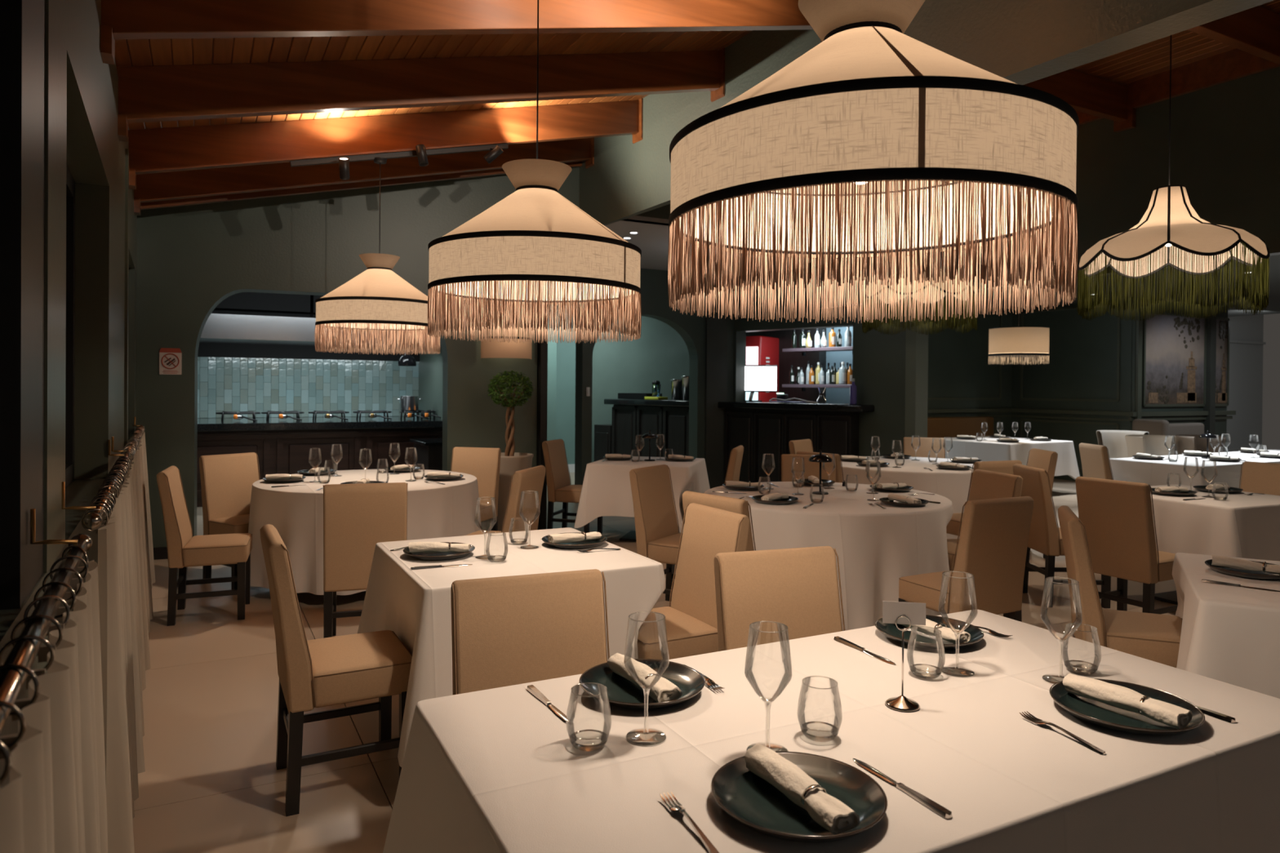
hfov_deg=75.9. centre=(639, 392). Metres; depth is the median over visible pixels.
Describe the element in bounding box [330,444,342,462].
bowl
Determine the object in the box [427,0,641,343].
pendant lamp
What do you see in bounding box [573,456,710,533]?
tablecloth
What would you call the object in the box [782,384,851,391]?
shelf
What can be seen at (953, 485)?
tablecloth
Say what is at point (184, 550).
dining chair
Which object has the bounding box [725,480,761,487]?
rolled napkin
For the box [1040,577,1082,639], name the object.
bowl
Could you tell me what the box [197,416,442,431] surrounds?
countertop
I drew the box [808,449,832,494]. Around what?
table lamp
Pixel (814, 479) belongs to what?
rolled napkin
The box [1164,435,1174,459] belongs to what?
wine glass
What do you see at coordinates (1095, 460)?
dining chair
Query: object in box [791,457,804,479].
bowl
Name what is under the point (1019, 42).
wall
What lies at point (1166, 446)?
bowl
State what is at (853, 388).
bottle
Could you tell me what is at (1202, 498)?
knife
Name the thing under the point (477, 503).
bowl
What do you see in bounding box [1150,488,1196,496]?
dinner plate
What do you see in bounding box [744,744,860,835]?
rolled napkin
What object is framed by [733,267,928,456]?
wall
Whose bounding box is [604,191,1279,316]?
wall
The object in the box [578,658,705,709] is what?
dinner plate
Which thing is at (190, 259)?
wall
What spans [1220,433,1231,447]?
bowl
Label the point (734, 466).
dining chair
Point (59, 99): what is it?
wall
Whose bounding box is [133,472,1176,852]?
floor
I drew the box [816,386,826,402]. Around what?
carafe
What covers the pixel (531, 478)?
dining chair
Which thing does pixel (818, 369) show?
bottle
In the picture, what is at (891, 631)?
dinner plate
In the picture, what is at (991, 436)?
dinner plate
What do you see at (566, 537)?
rolled napkin
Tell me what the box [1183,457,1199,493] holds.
wine glass
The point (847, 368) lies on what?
bottle
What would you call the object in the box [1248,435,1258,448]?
bowl
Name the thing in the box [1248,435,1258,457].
wine glass
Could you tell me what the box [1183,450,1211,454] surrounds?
rolled napkin
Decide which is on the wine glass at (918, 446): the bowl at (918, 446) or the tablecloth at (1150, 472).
the bowl at (918, 446)
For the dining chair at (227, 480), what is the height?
0.936 m
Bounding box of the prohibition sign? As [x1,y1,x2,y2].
[159,347,182,374]
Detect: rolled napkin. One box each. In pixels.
[265,473,302,479]
[308,466,324,472]
[355,478,369,484]
[390,464,413,470]
[408,542,470,553]
[426,471,461,477]
[547,531,601,543]
[604,453,631,457]
[607,653,681,702]
[668,454,693,458]
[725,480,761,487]
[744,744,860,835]
[760,493,788,501]
[808,475,822,483]
[840,455,866,459]
[861,460,884,464]
[875,482,906,488]
[887,493,921,503]
[890,452,902,456]
[898,618,970,644]
[939,462,967,467]
[953,457,978,461]
[956,435,975,437]
[994,433,1005,436]
[998,438,1017,440]
[1033,436,1048,439]
[1062,673,1192,729]
[1136,453,1161,457]
[1155,486,1188,493]
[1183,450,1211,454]
[1205,484,1230,489]
[1209,454,1239,459]
[1211,555,1279,574]
[1240,447,1267,451]
[1260,452,1279,456]
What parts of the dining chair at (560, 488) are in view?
leg, backrest, cross rail, rail, leg, seat, rail, leg, leg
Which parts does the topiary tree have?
planter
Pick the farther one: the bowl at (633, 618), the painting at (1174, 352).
the painting at (1174, 352)
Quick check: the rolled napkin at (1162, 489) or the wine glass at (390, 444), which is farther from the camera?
the wine glass at (390, 444)
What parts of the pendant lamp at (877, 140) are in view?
wire frame, lamp shade, lamp shade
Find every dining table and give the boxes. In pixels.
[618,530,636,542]
[1154,591,1177,604]
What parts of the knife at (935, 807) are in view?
blade, handle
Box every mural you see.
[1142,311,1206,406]
[1215,316,1230,406]
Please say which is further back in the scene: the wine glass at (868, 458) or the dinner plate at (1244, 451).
the dinner plate at (1244, 451)
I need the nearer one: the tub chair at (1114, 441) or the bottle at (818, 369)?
the tub chair at (1114, 441)
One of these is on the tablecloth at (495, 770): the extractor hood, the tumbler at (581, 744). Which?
the tumbler at (581, 744)
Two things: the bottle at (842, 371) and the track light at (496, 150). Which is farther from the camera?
the bottle at (842, 371)
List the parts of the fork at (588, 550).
handle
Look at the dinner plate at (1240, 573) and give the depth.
3.20 m
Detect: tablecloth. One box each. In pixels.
[248,469,480,595]
[357,527,665,767]
[382,609,1279,852]
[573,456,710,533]
[704,481,953,631]
[840,456,973,538]
[945,435,1079,479]
[1108,449,1279,488]
[1150,484,1279,561]
[1172,552,1279,698]
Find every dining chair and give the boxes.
[156,466,252,626]
[199,452,260,590]
[259,524,412,816]
[323,482,407,638]
[450,446,501,531]
[450,568,609,695]
[466,465,545,535]
[542,439,602,533]
[629,464,682,601]
[637,502,750,660]
[682,444,743,522]
[682,490,755,551]
[713,546,844,651]
[781,453,836,482]
[788,439,813,454]
[795,450,844,482]
[898,496,1033,622]
[903,436,945,458]
[946,460,1022,536]
[946,469,1022,617]
[1013,463,1111,608]
[1026,448,1057,559]
[1057,505,1182,667]
[1075,476,1177,614]
[1079,442,1113,479]
[1239,461,1279,495]
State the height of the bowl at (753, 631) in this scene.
0.149 m
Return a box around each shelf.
[782,346,853,355]
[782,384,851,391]
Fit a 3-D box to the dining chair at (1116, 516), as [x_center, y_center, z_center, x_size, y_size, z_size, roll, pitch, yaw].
[3.022,0.995,5.040,0.499,0.936,0.438,0,0,-28]
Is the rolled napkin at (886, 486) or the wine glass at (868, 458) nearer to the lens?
the wine glass at (868, 458)
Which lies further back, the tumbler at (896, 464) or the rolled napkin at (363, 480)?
the tumbler at (896, 464)
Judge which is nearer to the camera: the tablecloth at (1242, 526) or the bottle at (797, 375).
the tablecloth at (1242, 526)
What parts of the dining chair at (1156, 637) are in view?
backrest, seat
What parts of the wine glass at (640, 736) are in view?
stem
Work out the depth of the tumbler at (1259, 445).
9.43 m
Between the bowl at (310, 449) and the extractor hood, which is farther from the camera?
the extractor hood
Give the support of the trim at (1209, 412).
attached to the wall at (1083, 353)
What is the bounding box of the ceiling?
[100,0,1279,215]
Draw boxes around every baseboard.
[153,546,168,559]
[567,464,574,472]
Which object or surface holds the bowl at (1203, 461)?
on the wine glass at (1203, 461)
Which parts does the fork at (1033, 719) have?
handle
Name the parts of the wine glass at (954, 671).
stem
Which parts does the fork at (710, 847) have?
handle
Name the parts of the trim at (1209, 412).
panel moulding, chair rail, chair rail, panel moulding, panel moulding, chair rail, chair rail, panel moulding, chair rail, panel moulding, chair rail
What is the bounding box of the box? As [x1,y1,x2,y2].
[644,396,667,399]
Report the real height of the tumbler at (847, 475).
0.112 m
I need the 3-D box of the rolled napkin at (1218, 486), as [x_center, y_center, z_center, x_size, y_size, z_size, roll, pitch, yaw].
[4.144,0.679,5.889,0.252,0.044,0.062,0,0,-34]
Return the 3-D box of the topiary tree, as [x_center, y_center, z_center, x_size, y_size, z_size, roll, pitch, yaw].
[-1.198,0.602,7.559,0.433,1.618,0.430,0,0,-28]
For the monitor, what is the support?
on the bar counter at (766, 428)
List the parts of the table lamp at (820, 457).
stem, lamp shade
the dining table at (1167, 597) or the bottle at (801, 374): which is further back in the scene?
the bottle at (801, 374)
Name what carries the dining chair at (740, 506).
on the floor
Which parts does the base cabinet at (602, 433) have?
door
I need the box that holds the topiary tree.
[487,369,533,531]
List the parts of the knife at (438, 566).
handle, blade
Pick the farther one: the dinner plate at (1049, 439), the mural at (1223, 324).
the mural at (1223, 324)
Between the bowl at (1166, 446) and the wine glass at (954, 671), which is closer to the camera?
the wine glass at (954, 671)
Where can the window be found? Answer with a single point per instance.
(70, 183)
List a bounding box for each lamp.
[314,156,439,355]
[397,334,416,366]
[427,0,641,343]
[480,313,532,359]
[641,430,657,461]
[667,0,1079,323]
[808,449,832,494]
[861,253,978,334]
[1077,35,1270,321]
[1198,430,1216,458]
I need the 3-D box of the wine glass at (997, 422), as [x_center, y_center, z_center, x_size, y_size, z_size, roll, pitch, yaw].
[5.212,0.561,11.888,0.093,0.248,0.093,0,0,1]
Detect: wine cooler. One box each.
[671,379,682,399]
[681,376,688,399]
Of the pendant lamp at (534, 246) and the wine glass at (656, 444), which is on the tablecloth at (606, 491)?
the wine glass at (656, 444)
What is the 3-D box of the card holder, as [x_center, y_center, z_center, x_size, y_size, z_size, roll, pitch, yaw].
[0.596,0.593,1.861,0.076,0.234,0.076,0,0,-35]
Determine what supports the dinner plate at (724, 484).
on the tablecloth at (875, 546)
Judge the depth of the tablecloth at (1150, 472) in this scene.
8.26 m
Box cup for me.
[651,380,661,396]
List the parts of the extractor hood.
panel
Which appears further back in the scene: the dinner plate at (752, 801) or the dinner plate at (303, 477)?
the dinner plate at (303, 477)
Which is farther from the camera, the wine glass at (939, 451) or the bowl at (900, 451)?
the wine glass at (939, 451)
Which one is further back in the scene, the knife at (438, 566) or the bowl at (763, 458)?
the bowl at (763, 458)
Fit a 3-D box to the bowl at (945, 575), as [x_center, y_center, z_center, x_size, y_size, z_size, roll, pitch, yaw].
[0.807,0.536,2.085,0.093,0.149,0.093,0,0,-28]
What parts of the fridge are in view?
door pane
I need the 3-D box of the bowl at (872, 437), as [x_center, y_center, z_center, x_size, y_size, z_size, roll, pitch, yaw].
[2.330,0.512,8.125,0.093,0.149,0.093,0,0,-28]
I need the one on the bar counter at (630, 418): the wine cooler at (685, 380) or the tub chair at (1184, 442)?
the wine cooler at (685, 380)
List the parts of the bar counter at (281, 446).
panel, panel, gas burner, gas burner, panel, panel, moulding, gas burner, gas burner, panel, panel, gas burner, gas burner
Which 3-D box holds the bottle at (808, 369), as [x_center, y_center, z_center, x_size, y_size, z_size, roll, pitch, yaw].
[2.617,-0.305,12.760,0.072,0.360,0.072,0,0,-44]
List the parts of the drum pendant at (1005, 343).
lamp shade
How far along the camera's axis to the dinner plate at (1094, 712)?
1.81 m
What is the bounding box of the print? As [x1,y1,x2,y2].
[162,371,178,373]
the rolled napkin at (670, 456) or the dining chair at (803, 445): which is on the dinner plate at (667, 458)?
the rolled napkin at (670, 456)
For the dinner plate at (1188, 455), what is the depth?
9.04 m
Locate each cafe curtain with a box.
[0,545,107,852]
[81,455,146,852]
[119,426,155,671]
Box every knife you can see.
[271,484,302,487]
[410,564,472,569]
[526,684,566,722]
[711,490,745,493]
[833,636,895,664]
[853,758,952,818]
[1182,497,1204,500]
[1195,705,1235,723]
[1200,579,1279,591]
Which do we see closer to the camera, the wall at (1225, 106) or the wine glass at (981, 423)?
the wall at (1225, 106)
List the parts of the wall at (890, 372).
bar panel, post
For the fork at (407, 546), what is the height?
0.013 m
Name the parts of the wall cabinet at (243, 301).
panel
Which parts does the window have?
pane, frame, frame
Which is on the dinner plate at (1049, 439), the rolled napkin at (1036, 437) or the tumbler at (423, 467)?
the rolled napkin at (1036, 437)
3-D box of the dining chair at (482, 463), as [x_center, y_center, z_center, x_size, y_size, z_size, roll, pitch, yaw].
[-1.474,0.949,6.939,0.438,0.936,0.499,1,0,14]
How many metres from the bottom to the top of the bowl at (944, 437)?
0.149 m
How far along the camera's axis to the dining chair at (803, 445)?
8.49 m
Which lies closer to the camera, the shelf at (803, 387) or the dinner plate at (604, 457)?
the dinner plate at (604, 457)
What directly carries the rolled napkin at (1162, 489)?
on the dinner plate at (1190, 492)
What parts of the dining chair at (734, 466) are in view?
backrest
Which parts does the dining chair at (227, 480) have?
leg, seat, backrest, leg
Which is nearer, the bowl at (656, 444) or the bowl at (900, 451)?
the bowl at (900, 451)
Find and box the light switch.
[586,386,590,395]
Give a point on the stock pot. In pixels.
(406, 402)
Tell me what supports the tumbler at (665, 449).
on the tablecloth at (606, 491)
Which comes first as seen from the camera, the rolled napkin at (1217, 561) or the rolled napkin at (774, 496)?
the rolled napkin at (1217, 561)
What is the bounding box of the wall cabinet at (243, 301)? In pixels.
[214,292,324,314]
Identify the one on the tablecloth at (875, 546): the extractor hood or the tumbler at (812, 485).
the tumbler at (812, 485)
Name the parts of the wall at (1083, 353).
picture rail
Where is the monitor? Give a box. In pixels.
[744,364,777,401]
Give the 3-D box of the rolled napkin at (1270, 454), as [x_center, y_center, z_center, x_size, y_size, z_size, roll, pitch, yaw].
[6.934,0.681,8.977,0.062,0.044,0.252,0,0,-28]
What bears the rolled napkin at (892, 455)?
on the dinner plate at (906, 456)
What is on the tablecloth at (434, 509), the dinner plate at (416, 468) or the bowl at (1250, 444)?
the dinner plate at (416, 468)
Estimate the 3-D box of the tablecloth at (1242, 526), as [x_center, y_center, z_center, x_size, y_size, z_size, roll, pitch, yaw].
[3.917,1.008,5.726,1.184,0.590,1.175,0,0,-23]
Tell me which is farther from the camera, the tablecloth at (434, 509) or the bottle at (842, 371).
the bottle at (842, 371)
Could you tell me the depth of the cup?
12.77 m
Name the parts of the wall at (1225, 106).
wall plate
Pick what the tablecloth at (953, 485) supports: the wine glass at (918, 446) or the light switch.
the wine glass at (918, 446)
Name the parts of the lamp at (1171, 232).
cord, lamp shade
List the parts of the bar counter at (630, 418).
panel, panel, panel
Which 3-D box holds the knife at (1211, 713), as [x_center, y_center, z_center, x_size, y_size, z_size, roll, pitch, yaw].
[1.236,0.711,1.888,0.018,0.008,0.242,0,0,-26]
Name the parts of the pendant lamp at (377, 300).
lamp shade, lamp shade, cord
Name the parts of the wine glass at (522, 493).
stem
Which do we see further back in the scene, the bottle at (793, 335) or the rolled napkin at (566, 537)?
the bottle at (793, 335)
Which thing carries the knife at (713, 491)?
on the tablecloth at (875, 546)
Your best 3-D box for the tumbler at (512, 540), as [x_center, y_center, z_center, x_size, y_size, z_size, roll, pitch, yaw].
[-0.553,0.634,3.750,0.091,0.112,0.091,0,0,-11]
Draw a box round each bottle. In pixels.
[789,364,794,384]
[791,329,796,348]
[795,367,799,384]
[799,328,805,348]
[799,367,804,384]
[805,330,812,347]
[805,360,810,384]
[808,365,813,384]
[813,363,817,384]
[814,328,820,347]
[815,362,821,384]
[819,365,824,384]
[820,329,826,347]
[826,367,830,384]
[828,327,835,346]
[829,365,835,384]
[833,362,836,384]
[835,328,841,346]
[835,368,839,384]
[838,361,847,384]
[844,326,851,346]
[846,362,848,384]
[846,363,852,384]
[849,377,857,404]
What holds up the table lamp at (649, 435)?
on the tablecloth at (606, 491)
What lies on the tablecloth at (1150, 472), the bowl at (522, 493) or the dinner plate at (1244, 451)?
the dinner plate at (1244, 451)
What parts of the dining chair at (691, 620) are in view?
seat, backrest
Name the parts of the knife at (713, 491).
handle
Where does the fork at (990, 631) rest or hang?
on the tablecloth at (495, 770)
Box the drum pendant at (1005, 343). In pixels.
[988,312,1049,364]
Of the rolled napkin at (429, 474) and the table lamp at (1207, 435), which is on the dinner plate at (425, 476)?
the rolled napkin at (429, 474)
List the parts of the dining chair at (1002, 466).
seat, backrest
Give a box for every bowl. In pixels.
[308,448,321,467]
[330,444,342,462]
[388,443,400,461]
[404,447,417,466]
[474,497,497,533]
[519,490,540,524]
[623,611,669,688]
[635,435,644,450]
[655,434,665,448]
[744,621,791,702]
[761,453,774,474]
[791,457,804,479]
[822,453,835,474]
[865,457,878,478]
[866,461,881,484]
[870,436,879,451]
[891,440,902,456]
[911,435,920,449]
[931,438,942,453]
[937,571,977,632]
[942,436,952,452]
[981,422,987,432]
[996,422,1003,432]
[1011,422,1018,432]
[1024,422,1031,431]
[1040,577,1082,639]
[1164,435,1174,449]
[1183,457,1199,477]
[1200,460,1217,482]
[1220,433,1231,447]
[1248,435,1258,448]
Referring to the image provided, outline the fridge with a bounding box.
[745,335,778,401]
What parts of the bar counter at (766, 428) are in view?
panel frame, panel, panel frame, panel, panel frame, panel, panel frame, panel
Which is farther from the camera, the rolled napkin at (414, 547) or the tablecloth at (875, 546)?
the tablecloth at (875, 546)
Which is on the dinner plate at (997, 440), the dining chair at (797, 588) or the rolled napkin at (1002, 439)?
the rolled napkin at (1002, 439)
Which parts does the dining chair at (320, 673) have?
leg, cross rail, backrest, leg, rail, rail, seat, leg, leg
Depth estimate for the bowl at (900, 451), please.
7.56 m
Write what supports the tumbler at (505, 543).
on the tablecloth at (415, 605)
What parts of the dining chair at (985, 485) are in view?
seat, backrest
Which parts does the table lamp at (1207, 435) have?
stem, lamp shade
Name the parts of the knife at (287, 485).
handle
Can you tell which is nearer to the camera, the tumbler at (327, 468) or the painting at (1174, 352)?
the tumbler at (327, 468)
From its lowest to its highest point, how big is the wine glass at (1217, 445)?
0.248 m
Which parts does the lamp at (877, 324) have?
lamp shade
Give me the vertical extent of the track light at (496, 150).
0.479 m
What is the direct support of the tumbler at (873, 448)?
on the tablecloth at (953, 485)
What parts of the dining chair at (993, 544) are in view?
leg, seat, backrest, leg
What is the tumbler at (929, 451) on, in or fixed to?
on the tablecloth at (953, 485)
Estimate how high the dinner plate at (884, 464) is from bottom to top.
0.027 m
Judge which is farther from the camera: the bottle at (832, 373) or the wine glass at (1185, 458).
the bottle at (832, 373)
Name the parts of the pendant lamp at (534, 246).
lamp shade, lamp shade, wire frame, cord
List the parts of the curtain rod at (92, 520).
rod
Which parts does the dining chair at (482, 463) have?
seat, leg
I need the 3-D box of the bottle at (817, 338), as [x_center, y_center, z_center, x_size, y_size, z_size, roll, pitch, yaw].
[2.725,-0.834,12.622,0.084,0.300,0.084,0,0,-44]
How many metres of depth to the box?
12.68 m
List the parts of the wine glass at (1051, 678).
stem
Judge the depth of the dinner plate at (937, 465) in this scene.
7.33 m
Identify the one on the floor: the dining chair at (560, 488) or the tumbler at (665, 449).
the dining chair at (560, 488)
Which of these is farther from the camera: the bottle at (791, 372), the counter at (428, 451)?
the bottle at (791, 372)
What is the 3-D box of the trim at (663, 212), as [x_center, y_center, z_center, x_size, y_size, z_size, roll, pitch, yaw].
[1.419,-2.151,8.574,3.600,1.060,0.100,0,0,-28]
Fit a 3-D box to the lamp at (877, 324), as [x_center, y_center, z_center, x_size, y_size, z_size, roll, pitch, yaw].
[2.544,-1.596,7.470,1.010,2.099,1.008,0,0,7]
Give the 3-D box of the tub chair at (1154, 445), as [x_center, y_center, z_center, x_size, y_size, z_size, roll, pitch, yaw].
[6.553,1.007,10.515,0.650,0.900,0.585,0,0,-23]
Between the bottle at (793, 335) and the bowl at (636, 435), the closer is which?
the bowl at (636, 435)
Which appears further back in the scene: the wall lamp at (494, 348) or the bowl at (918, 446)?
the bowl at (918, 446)
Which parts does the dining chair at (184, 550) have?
leg, backrest, cross rail, leg, rail, rail, seat, leg, leg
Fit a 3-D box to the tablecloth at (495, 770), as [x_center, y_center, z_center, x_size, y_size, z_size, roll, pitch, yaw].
[0.510,1.006,1.863,2.034,0.590,1.185,0,0,-27]
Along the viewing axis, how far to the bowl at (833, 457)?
5.93 m
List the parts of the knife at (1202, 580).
handle, blade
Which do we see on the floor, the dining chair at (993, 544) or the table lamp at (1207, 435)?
the dining chair at (993, 544)
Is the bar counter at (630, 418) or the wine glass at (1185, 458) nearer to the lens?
the wine glass at (1185, 458)
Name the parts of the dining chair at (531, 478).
seat, backrest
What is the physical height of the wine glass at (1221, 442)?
0.248 m
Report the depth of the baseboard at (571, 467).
14.10 m
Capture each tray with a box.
[617,392,662,399]
[768,397,817,403]
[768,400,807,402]
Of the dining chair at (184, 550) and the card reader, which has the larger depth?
the card reader
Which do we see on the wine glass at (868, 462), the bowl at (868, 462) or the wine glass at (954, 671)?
the bowl at (868, 462)
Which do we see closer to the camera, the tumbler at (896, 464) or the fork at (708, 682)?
the fork at (708, 682)
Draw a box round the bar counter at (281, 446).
[196,409,442,506]
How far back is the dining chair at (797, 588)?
2.67 m
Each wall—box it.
[0,0,137,789]
[136,166,579,547]
[197,304,689,464]
[574,268,733,488]
[578,0,1273,225]
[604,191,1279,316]
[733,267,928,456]
[808,48,1279,309]
[927,297,1266,480]
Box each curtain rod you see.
[0,508,92,733]
[62,440,130,529]
[111,416,143,457]
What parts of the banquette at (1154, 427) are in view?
panel, backrest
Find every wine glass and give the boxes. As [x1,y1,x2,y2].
[308,448,321,482]
[330,444,342,476]
[359,448,372,471]
[388,443,400,474]
[404,447,417,481]
[474,497,497,559]
[519,490,540,549]
[623,611,669,745]
[635,435,644,461]
[655,434,665,459]
[744,621,791,751]
[761,453,774,489]
[791,457,804,495]
[822,453,835,488]
[865,457,878,493]
[866,461,881,501]
[870,436,879,461]
[891,440,902,467]
[911,435,920,460]
[931,438,942,464]
[937,571,977,677]
[942,436,952,462]
[981,422,987,439]
[996,422,1003,439]
[1011,422,1018,439]
[1024,422,1031,439]
[1040,577,1082,684]
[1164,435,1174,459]
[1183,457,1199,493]
[1200,460,1217,497]
[1208,435,1219,448]
[1220,433,1231,456]
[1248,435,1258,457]
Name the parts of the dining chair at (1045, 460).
backrest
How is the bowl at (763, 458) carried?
on the wine glass at (772, 455)
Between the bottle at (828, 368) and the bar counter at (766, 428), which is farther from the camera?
the bottle at (828, 368)
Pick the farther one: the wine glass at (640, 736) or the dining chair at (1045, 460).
the dining chair at (1045, 460)
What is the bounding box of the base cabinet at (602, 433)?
[594,424,611,461]
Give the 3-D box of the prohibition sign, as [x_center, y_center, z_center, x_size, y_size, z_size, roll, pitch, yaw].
[-3.943,-0.260,6.894,0.166,0.222,0.015,0,0,-24]
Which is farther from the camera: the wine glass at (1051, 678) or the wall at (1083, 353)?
the wall at (1083, 353)
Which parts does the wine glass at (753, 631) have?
stem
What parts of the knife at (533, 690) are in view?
handle, blade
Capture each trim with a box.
[536,311,547,529]
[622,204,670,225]
[927,297,1235,470]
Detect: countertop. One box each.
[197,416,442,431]
[409,438,442,445]
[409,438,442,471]
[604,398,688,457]
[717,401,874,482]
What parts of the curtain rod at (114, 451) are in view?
rod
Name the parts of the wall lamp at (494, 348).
lamp shade, lamp shade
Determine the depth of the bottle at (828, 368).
12.47 m
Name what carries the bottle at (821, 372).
on the shelf at (803, 387)
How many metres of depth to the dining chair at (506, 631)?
2.27 m
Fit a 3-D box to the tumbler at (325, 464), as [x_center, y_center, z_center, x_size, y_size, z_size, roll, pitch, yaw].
[-2.489,0.602,6.593,0.091,0.112,0.091,0,0,4]
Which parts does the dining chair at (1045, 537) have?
leg, cross rail, backrest, rail, leg, seat, rail, leg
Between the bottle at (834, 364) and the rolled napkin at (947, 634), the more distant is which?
the bottle at (834, 364)
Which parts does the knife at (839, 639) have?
handle, blade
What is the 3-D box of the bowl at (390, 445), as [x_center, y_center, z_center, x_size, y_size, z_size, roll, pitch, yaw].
[-1.989,0.488,6.656,0.093,0.149,0.093,0,0,-28]
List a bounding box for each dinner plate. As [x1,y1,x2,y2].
[262,475,306,483]
[297,469,337,475]
[340,480,384,484]
[383,466,420,472]
[403,542,475,559]
[423,474,463,480]
[542,532,607,548]
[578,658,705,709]
[603,456,632,460]
[666,457,695,461]
[711,751,887,843]
[722,483,764,490]
[751,494,798,504]
[795,479,835,486]
[840,457,866,462]
[857,462,889,466]
[869,484,913,492]
[875,614,983,649]
[879,497,928,506]
[881,453,911,458]
[936,464,970,470]
[949,458,982,463]
[955,436,976,439]
[989,435,1010,438]
[996,439,1019,442]
[1029,438,1052,440]
[1048,678,1204,735]
[1132,455,1164,459]
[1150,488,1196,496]
[1182,452,1213,457]
[1192,485,1243,493]
[1204,559,1279,579]
[1207,457,1241,462]
[1238,449,1269,453]
[1257,453,1279,458]
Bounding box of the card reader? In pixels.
[776,392,788,400]
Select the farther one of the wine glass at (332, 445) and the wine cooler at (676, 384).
the wine cooler at (676, 384)
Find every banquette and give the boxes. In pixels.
[927,416,993,437]
[1132,418,1204,454]
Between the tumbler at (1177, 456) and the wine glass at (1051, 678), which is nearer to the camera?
the wine glass at (1051, 678)
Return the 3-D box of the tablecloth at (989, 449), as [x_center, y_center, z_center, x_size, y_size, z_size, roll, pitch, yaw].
[5.181,0.981,11.876,1.714,0.590,1.542,0,0,-32]
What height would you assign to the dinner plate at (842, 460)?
0.027 m
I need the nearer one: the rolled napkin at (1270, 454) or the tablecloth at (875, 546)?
the tablecloth at (875, 546)
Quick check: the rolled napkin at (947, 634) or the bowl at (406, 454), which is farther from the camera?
the bowl at (406, 454)
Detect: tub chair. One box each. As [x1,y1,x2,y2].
[1096,430,1149,458]
[1124,434,1176,457]
[1175,434,1226,454]
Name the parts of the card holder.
stem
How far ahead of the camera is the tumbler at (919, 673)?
2.08 m
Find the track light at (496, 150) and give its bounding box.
[289,143,508,179]
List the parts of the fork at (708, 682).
handle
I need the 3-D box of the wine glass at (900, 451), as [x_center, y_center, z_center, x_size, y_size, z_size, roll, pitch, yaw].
[2.360,0.565,7.540,0.093,0.248,0.093,0,0,-41]
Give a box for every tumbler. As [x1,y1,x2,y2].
[317,466,330,483]
[324,459,336,474]
[376,458,388,473]
[376,467,389,483]
[413,463,425,479]
[485,532,507,562]
[508,517,528,544]
[565,682,611,751]
[631,449,639,462]
[664,448,673,460]
[757,476,771,494]
[791,471,804,487]
[797,675,842,742]
[809,484,824,503]
[844,474,857,491]
[871,448,879,460]
[894,453,904,465]
[906,626,945,679]
[928,450,937,462]
[976,432,982,441]
[1061,622,1101,675]
[1166,473,1181,486]
[1168,450,1178,462]
[1212,482,1228,500]
[1217,446,1228,456]
[1255,444,1266,454]
[1257,444,1266,453]
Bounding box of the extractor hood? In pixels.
[197,309,440,360]
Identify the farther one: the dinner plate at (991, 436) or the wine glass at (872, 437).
the dinner plate at (991, 436)
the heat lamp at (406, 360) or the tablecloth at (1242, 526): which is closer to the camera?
the tablecloth at (1242, 526)
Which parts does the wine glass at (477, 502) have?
stem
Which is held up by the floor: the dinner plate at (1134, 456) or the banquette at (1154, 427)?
the banquette at (1154, 427)
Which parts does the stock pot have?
pot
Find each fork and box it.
[390,546,408,551]
[577,548,621,552]
[659,791,719,852]
[684,664,724,689]
[975,626,1013,637]
[1019,711,1105,754]
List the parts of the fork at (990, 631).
handle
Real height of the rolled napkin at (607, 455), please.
0.045 m
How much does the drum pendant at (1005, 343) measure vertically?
1.065 m
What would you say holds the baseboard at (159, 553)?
attached to the wall at (190, 259)
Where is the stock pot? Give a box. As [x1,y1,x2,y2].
[395,395,422,410]
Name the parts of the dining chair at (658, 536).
backrest, seat, cross rail, rail, leg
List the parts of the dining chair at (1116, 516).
rail, backrest, cross rail, leg, leg, rail, seat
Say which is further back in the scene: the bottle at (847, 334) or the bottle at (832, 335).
the bottle at (832, 335)
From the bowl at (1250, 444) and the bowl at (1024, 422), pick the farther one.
the bowl at (1024, 422)
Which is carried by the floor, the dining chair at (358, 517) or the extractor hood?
the dining chair at (358, 517)
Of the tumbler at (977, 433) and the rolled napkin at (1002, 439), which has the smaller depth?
the rolled napkin at (1002, 439)
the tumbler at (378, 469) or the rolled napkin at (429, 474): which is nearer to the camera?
the tumbler at (378, 469)
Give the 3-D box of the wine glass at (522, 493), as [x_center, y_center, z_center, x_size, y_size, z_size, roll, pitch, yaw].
[-0.492,0.567,3.658,0.093,0.248,0.093,0,0,-35]
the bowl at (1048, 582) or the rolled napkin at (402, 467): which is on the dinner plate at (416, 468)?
the rolled napkin at (402, 467)
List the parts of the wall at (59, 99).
corner post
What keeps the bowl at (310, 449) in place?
on the wine glass at (310, 449)
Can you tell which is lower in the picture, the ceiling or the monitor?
the monitor
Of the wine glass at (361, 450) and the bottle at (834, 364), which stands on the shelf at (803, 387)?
the bottle at (834, 364)
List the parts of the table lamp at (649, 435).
stem, lamp shade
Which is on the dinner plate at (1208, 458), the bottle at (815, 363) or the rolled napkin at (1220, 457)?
the rolled napkin at (1220, 457)
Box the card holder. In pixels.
[882,600,925,711]

